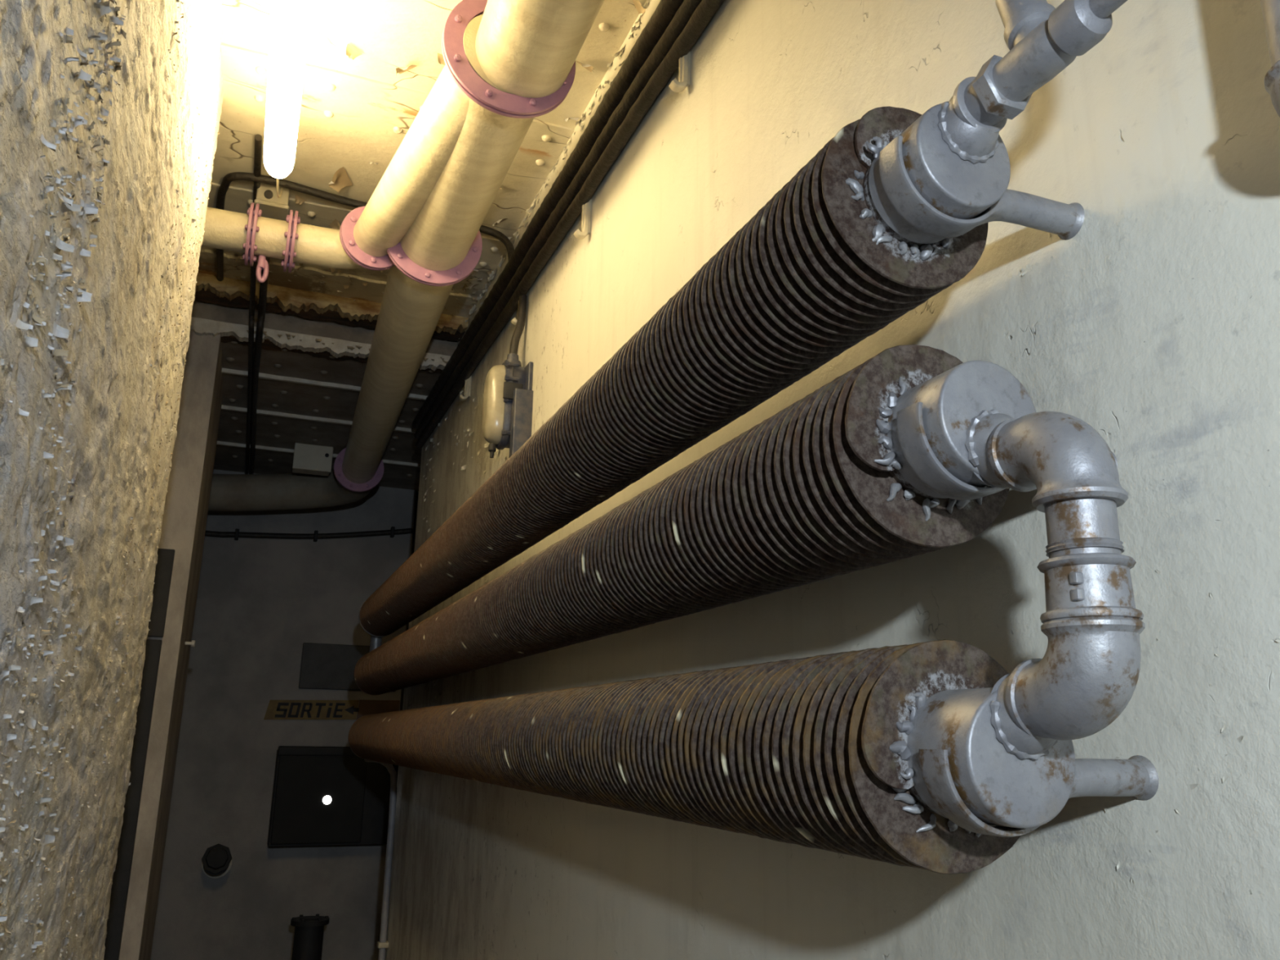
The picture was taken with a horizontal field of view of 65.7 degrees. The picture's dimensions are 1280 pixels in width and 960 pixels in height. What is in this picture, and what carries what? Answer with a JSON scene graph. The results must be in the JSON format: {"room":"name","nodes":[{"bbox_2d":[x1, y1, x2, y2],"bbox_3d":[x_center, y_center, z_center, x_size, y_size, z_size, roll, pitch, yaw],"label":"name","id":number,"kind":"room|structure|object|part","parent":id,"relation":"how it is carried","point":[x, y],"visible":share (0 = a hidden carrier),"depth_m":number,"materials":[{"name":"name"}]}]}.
{"room":"basement utility corridor","nodes":[
{"label":"basement utility corridor","id":0,"kind":"room"},
{"bbox_2d":[0,0,223,959],"bbox_3d":[-0.224,-0.293,-0.348,0.395,2.785,5.604,7,-16,-21],"label":"wall","id":1,"kind":"structure","parent":0,"point":[110,110],"depth_m":1.19,"materials":[{"name":"grey paint"}]},
{"bbox_2d":[119,332,222,959],"bbox_3d":[-2.327,0.742,3.476,1.300,2.650,0.780,7,-16,-21],"label":"wall","id":2,"kind":"structure","parent":0,"point":[184,524],"depth_m":3.50,"materials":[{"name":"paint"}]},
{"bbox_2d":[103,548,174,959],"bbox_3d":[-1.884,1.085,3.122,0.546,1.802,0.025,7,-16,-21],"label":"wall panel","id":3,"kind":"object","parent":2,"relation":"attached to","point":[164,566],"visible":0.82,"depth_m":3.25,"materials":[{"name":"black paint"}]},
{"bbox_3d":[-1.887,1.235,3.082,0.544,1.490,0.025,7,-16,-21],"label":"panel","id":4,"kind":"part","parent":3,"relation":"part of","materials":[{"name":"black paint"}]},
{"bbox_3d":[-1.874,0.360,3.315,0.546,0.302,0.017,7,-16,-21],"label":"panel","id":5,"kind":"part","parent":3,"relation":"part of","materials":[{"name":"black paint"}]},
{"bbox_2d":[185,640,195,646],"bbox_3d":[-1.683,0.611,3.707,0.036,0.023,0.024,7,-16,-21],"label":"wall hook","id":6,"kind":"object","parent":2,"relation":"attached to","point":[192,643],"visible":0.97,"depth_m":3.70,"materials":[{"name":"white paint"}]},
{"bbox_2d":[150,469,416,959],"bbox_3d":[-2.515,1.228,5.346,2.380,2.650,0.150,7,-16,-21],"label":"wall","id":7,"kind":"structure","parent":0,"point":[259,600],"depth_m":5.40,"materials":[{"name":"grey paint"}]},
{"bbox_2d":[201,844,231,878],"bbox_3d":[-2.175,1.963,5.098,0.148,0.188,0.211,7,-16,-21],"label":"pipe stub","id":8,"kind":"object","parent":7,"relation":"attached to","point":[216,860],"visible":1,"depth_m":5.03,"materials":[{"name":"black paint"}]},
{"bbox_2d":[204,526,413,542],"bbox_3d":[-2.046,0.284,5.669,1.478,0.158,0.043,7,-16,-21],"label":"cable","id":9,"kind":"object","parent":7,"relation":"attached to","point":[393,531],"visible":0.81,"depth_m":5.71,"materials":[{"name":"black paint"}]},
{"bbox_2d":[266,746,395,847],"bbox_3d":[-1.665,1.712,5.391,0.625,0.510,0.174,7,-16,-21],"label":"panel","id":10,"kind":"object","parent":7,"relation":"attached to","point":[322,795],"visible":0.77,"depth_m":5.30,"materials":[{"name":"metal"}]},
{"bbox_3d":[-1.709,1.700,5.297,0.455,0.455,0.018,7,-16,-21],"label":"door","id":11,"kind":"part","parent":10,"relation":"part of","materials":[{"name":"metal"}]},
{"bbox_2d":[263,699,399,719],"bbox_3d":[-1.720,1.290,5.566,0.726,0.122,0.012,7,-16,-21],"label":"exit sign","id":12,"kind":"object","parent":7,"relation":"attached to","point":[277,709],"visible":0.98,"depth_m":5.55,"materials":[{"name":"yellow paint"}]},
{"bbox_2d":[298,642,395,691],"bbox_3d":[-1.652,1.067,5.644,0.530,0.252,0.024,7,-16,-21],"label":"wall plate","id":13,"kind":"object","parent":7,"relation":"attached to","point":[323,665],"visible":0.74,"depth_m":5.59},
{"bbox_2d":[191,301,457,355],"bbox_3d":[-1.850,-0.389,4.826,3.100,0.235,2.320,7,-16,-21],"label":"ceiling beam","id":14,"kind":"structure","parent":0,"point":[293,323],"depth_m":3.81,"materials":[{"name":"paint"}]},
{"bbox_2d":[200,0,647,492],"bbox_3d":[-0.578,-1.166,1.726,3.100,0.260,9.200,7,-16,-21],"label":"ceiling","id":15,"kind":"structure","parent":0,"point":[397,42],"depth_m":2.84,"materials":[{"name":"paint"}]},
{"bbox_2d":[244,133,262,474],"bbox_3d":[-1.636,-0.484,4.172,0.027,0.166,3.300,6,-16,-20],"label":"cable","id":16,"kind":"object","parent":15,"relation":"attached to","point":[258,138],"visible":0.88,"depth_m":3.62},
{"bbox_2d":[248,189,273,474],"bbox_3d":[-1.659,-0.450,4.296,0.033,0.168,3.044,7,-16,-21],"label":"cable","id":17,"kind":"object","parent":15,"relation":"attached to","point":[268,193],"visible":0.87,"depth_m":3.86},
{"bbox_2d":[253,182,289,221],"bbox_3d":[-1.107,-0.839,2.986,0.098,0.072,0.088,7,-16,-21],"label":"junction box","id":18,"kind":"object","parent":15,"relation":"attached to","point":[277,208],"visible":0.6,"depth_m":2.95,"materials":[{"name":"beige metal"}]},
{"bbox_3d":[-1.107,-0.810,2.978,0.098,0.012,0.088,7,-16,-21],"label":"lid","id":19,"kind":"part","parent":18,"relation":"part of","materials":[{"name":"grey metal"}]},
{"bbox_2d":[263,0,311,198],"bbox_3d":[-0.821,-0.917,2.301,0.080,0.262,1.396,7,-16,-21],"label":"lamp","id":20,"kind":"object","parent":15,"relation":"hanging from","point":[290,19],"visible":0.97,"depth_m":2.10,"materials":[{"name":"white glass"}]},
{"bbox_2d":[292,442,333,475],"bbox_3d":[-1.701,-0.106,5.150,0.189,0.137,0.117,7,-16,-21],"label":"electrical box","id":21,"kind":"object","parent":15,"relation":"attached to","point":[308,459],"visible":1,"depth_m":5.11,"materials":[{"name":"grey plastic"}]},
{"bbox_2d":[216,440,420,467],"bbox_3d":[-1.720,-0.139,5.256,2.100,0.016,0.025,7,-16,-21],"label":"trim","id":22,"kind":"structure","parent":15,"relation":"attached to","point":[219,442],"depth_m":5.19,"materials":[{"name":"white paint"}]},
{"bbox_2d":[221,404,417,433],"bbox_3d":[-1.488,-0.283,4.690,2.100,0.016,0.024,7,-16,-21],"label":"trim","id":23,"kind":"structure","parent":15,"relation":"attached to","point":[223,407],"depth_m":4.64,"materials":[{"name":"white paint"}]},
{"bbox_2d":[189,316,451,373],"bbox_3d":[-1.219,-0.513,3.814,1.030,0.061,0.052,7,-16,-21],"label":"trim","id":24,"kind":"structure","parent":15,"relation":"attached to","point":[201,326],"depth_m":3.77,"materials":[{"name":"white paint"}]},
{"bbox_2d":[221,368,427,399],"bbox_3d":[-1.297,-0.401,4.225,2.100,0.016,0.024,7,-16,-21],"label":"trim","id":25,"kind":"structure","parent":15,"relation":"attached to","point":[262,375],"depth_m":4.17,"materials":[{"name":"white paint"}]},
{"bbox_2d":[195,272,468,334],"bbox_3d":[-1.156,-0.646,3.691,1.030,0.081,0.059,7,-16,-21],"label":"ceiling beam","id":26,"kind":"structure","parent":15,"relation":"attached to","point":[295,300],"depth_m":3.64,"materials":[{"name":"orange paint"}]},
{"bbox_2d":[198,248,478,317],"bbox_3d":[-1.121,-0.706,3.617,1.030,0.010,0.240,7,-16,-21],"label":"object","id":27,"kind":"structure","parent":15,"relation":"attached to","point":[307,278],"depth_m":3.57,"materials":[{"name":"paint"}]},
{"bbox_2d":[207,182,506,271],"bbox_3d":[-0.951,-0.808,3.203,1.030,0.017,0.247,7,-16,-21],"label":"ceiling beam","id":28,"kind":"structure","parent":15,"relation":"attached to","point":[239,200],"depth_m":3.10,"materials":[{"name":"paint"}]},
{"bbox_2d":[216,172,514,281],"bbox_3d":[-1.042,-0.749,3.085,1.228,0.184,0.549,-5,-16,21],"label":"cable","id":29,"kind":"object","parent":15,"relation":"attached to","point":[228,178],"visible":0.7,"depth_m":2.98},
{"bbox_2d":[221,42,573,172],"bbox_3d":[-0.696,-0.966,2.581,1.030,0.017,0.223,7,-16,-21],"label":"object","id":30,"kind":"structure","parent":15,"relation":"attached to","point":[328,95],"depth_m":2.55,"materials":[{"name":"paint"}]},
{"bbox_2d":[208,0,604,511],"bbox_3d":[-1.179,-0.801,2.034,2.095,0.476,7.170,7,-16,-21],"label":"pipe","id":31,"kind":"object","parent":15,"relation":"attached to","point":[508,64],"visible":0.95,"depth_m":2.45,"materials":[{"name":"beige metal"}]},
{"bbox_2d":[201,202,395,282],"bbox_3d":[-1.470,-0.727,2.643,1.644,0.228,0.233,7,-16,-21],"label":"pipe","id":32,"kind":"object","parent":31,"relation":"attached to","point":[251,234],"visible":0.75,"depth_m":2.79,"materials":[{"name":"metal"}]},
{"bbox_3d":[-1.074,-0.598,2.821,0.034,0.080,0.020,7,-16,-21],"label":"pull handle","id":33,"kind":"part","parent":32,"relation":"part of","materials":[{"name":"paint"}]},
{"bbox_2d":[385,0,1279,959],"bbox_3d":[0.510,0.065,0.982,0.342,2.785,7.620,7,-16,-21],"label":"wall","id":34,"kind":"structure","parent":0,"point":[1155,326],"depth_m":0.99,"materials":[{"name":"beige paint"}]},
{"bbox_2d":[194,288,465,341],"bbox_3d":[-1.185,-0.647,3.768,1.030,0.050,0.140,7,-16,-21],"label":"trim","id":35,"kind":"structure","parent":34,"relation":"attached to","point":[207,295],"depth_m":3.74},
{"bbox_2d":[364,759,396,959],"bbox_3d":[-1.106,1.717,4.096,0.187,1.114,0.058,-4,-15,17],"label":"conduit","id":36,"kind":"object","parent":34,"relation":"attached to","point":[382,944],"visible":0.79,"depth_m":4.10,"materials":[{"name":"grey metal"}]},
{"bbox_2d":[458,374,471,399],"bbox_3d":[-0.643,-0.403,3.670,0.041,0.225,0.022,7,-16,-21],"label":"clip","id":37,"kind":"object","parent":34,"relation":"attached to","point":[468,382],"visible":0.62,"depth_m":3.65,"materials":[{"name":"grey metal"}]},
{"bbox_2d":[481,353,533,457],"bbox_3d":[-0.381,-0.205,2.821,0.116,0.340,0.163,7,-16,-21],"label":"lamp","id":38,"kind":"object","parent":34,"relation":"attached to","point":[508,393],"visible":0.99,"depth_m":2.77,"materials":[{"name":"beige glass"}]},
{"bbox_3d":[-0.329,-0.181,2.818,0.012,0.295,0.105,7,-16,-21],"label":"plate","id":39,"kind":"part","parent":38,"relation":"part of","materials":[{"name":"grey metal"}]},
{"bbox_2d":[509,294,527,354],"bbox_3d":[-0.358,-0.451,2.915,0.050,0.207,0.027,15,-20,-43],"label":"cable","id":40,"kind":"object","parent":34,"relation":"attached to","point":[517,335],"visible":1,"depth_m":2.91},
{"bbox_2d":[511,293,526,324],"bbox_3d":[-0.362,-0.572,2.985,0.041,0.225,0.022,7,-16,-21],"label":"clip","id":41,"kind":"object","parent":34,"relation":"attached to","point":[514,320],"visible":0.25,"depth_m":2.95,"materials":[{"name":"white plastic"}]},
{"bbox_2d":[412,0,684,429],"bbox_3d":[0.279,-1.055,1.410,0.061,0.083,7.049,7,-16,-21],"label":"cable","id":42,"kind":"object","parent":34,"relation":"attached to","point":[664,12],"visible":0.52,"depth_m":2.46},
{"bbox_2d":[414,0,702,439],"bbox_3d":[0.284,-1.002,1.399,0.047,0.068,7.049,7,-16,-21],"label":"cable","id":43,"kind":"object","parent":34,"relation":"attached to","point":[682,15],"visible":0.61,"depth_m":2.39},
{"bbox_2d":[415,0,724,448],"bbox_3d":[0.288,-0.961,1.390,0.037,0.056,7.049,7,-16,-21],"label":"cable","id":44,"kind":"object","parent":34,"relation":"attached to","point":[706,10],"visible":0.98,"depth_m":2.31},
{"bbox_2d":[573,197,591,239],"bbox_3d":[-0.139,-0.697,2.436,0.041,0.225,0.022,7,-16,-21],"label":"clip","id":45,"kind":"object","parent":34,"relation":"attached to","point":[586,208],"visible":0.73,"depth_m":2.42,"materials":[{"name":"white plastic"}]},
{"bbox_2d":[668,49,690,92],"bbox_3d":[0.078,-0.850,1.915,0.041,0.225,0.022,7,-16,-21],"label":"clip","id":46,"kind":"object","parent":34,"relation":"attached to","point":[684,65],"visible":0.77,"depth_m":1.89,"materials":[{"name":"white plastic"}]},
{"bbox_2d":[878,135,1084,239],"bbox_3d":[0.313,-0.249,0.896,0.209,0.072,0.038,7,-16,-21],"label":"support bracket","id":47,"kind":"object","parent":34,"relation":"attached to","point":[1065,220],"visible":0.92,"depth_m":0.88,"materials":[{"name":"metal"}]},
{"bbox_2d":[358,95,1010,636],"bbox_3d":[-0.416,0.150,2.553,0.182,0.182,3.818,7,-16,-21],"label":"tube","id":48,"kind":"object","parent":47,"relation":"attached to","point":[828,262],"visible":0.99,"depth_m":1.10,"materials":[{"name":"metal"}]},
{"bbox_2d":[369,635,382,651],"bbox_3d":[-1.133,0.710,4.260,0.048,0.294,0.098,7,-16,-21],"label":"return bend","id":49,"kind":"object","parent":48,"relation":"attached to","point":[375,642],"visible":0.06,"depth_m":4.27,"materials":[{"name":"metal"}]},
{"bbox_2d":[945,95,999,157],"bbox_3d":[0.286,-0.308,0.859,0.060,0.064,0.038,7,-16,-21],"label":"socket","id":50,"kind":"object","parent":48,"relation":"attached to","point":[962,140],"depth_m":0.84,"materials":[{"name":"metal"}]},
{"bbox_2d":[952,0,1127,133],"bbox_3d":[0.332,-0.619,0.834,0.054,0.627,0.200,7,-16,-21],"label":"fitting","id":51,"kind":"object","parent":48,"relation":"attached to","point":[1042,39],"visible":1,"depth_m":0.78,"materials":[{"name":"metal"}]},
{"bbox_2d":[896,401,1117,500],"bbox_3d":[0.311,-0.015,0.829,0.209,0.069,0.038,7,-16,-21],"label":"support bracket","id":52,"kind":"object","parent":34,"relation":"attached to","point":[917,451],"visible":0.44,"depth_m":0.79,"materials":[{"name":"grey metal"}]},
{"bbox_2d":[353,344,1035,695],"bbox_3d":[-0.419,0.384,2.489,0.182,0.182,3.824,7,-16,-21],"label":"tube","id":53,"kind":"object","parent":52,"relation":"attached to","point":[824,487],"visible":0.99,"depth_m":0.99,"materials":[{"name":"metal"}]},
{"bbox_2d":[973,413,1013,488],"bbox_3d":[0.284,-0.023,0.778,0.060,0.064,0.038,7,-16,-21],"label":"socket","id":54,"kind":"object","parent":53,"relation":"attached to","point":[984,424],"depth_m":0.77,"materials":[{"name":"metal"}]},
{"bbox_2d":[918,749,1159,836],"bbox_3d":[0.309,0.238,0.757,0.209,0.061,0.038,7,-16,-21],"label":"support bracket","id":55,"kind":"object","parent":34,"relation":"attached to","point":[1136,776],"visible":0.69,"depth_m":0.76,"materials":[{"name":"grey metal"}]},
{"bbox_2d":[347,639,1075,874],"bbox_3d":[-0.422,0.634,2.421,0.182,0.182,3.830,7,-16,-21],"label":"tube","id":56,"kind":"object","parent":55,"relation":"attached to","point":[819,752],"visible":0.98,"depth_m":0.88,"materials":[{"name":"metal"}]},
{"bbox_2d":[991,672,1056,754],"bbox_3d":[0.283,0.168,0.723,0.060,0.064,0.038,7,-16,-21],"label":"socket","id":57,"kind":"object","parent":56,"relation":"attached to","point":[1006,738],"depth_m":0.71,"materials":[{"name":"metal"}]},
{"bbox_2d":[986,411,1145,740],"bbox_3d":[0.303,0.062,0.705,0.065,0.240,0.101,7,-16,-21],"label":"pipe","id":58,"kind":"object","parent":56,"relation":"attached to","point":[1087,673],"visible":1,"depth_m":0.67,"materials":[{"name":"aluminium paint"}]},
{"bbox_2d":[1260,0,1279,117],"bbox_3d":[0.655,-0.721,0.306,0.054,0.804,1.076,7,-16,-21],"label":"pipe","id":59,"kind":"object","parent":34,"relation":"attached to","point":[1270,9],"visible":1,"depth_m":0.69,"materials":[{"name":"metal"}]},
{"bbox_3d":[-0.620,1.548,1.017,3.100,0.100,9.200,7,-16,-21],"label":"floor","id":60,"kind":"structure","parent":0,"visible":0},
{"bbox_2d":[290,914,329,959],"bbox_3d":[-1.540,2.219,4.578,0.172,0.374,0.172,7,-16,-21],"label":"vent pipe","id":61,"kind":"object","parent":60,"relation":"on","point":[308,930],"visible":1,"depth_m":4.55,"materials":[{"name":"black metal"}]}
]}

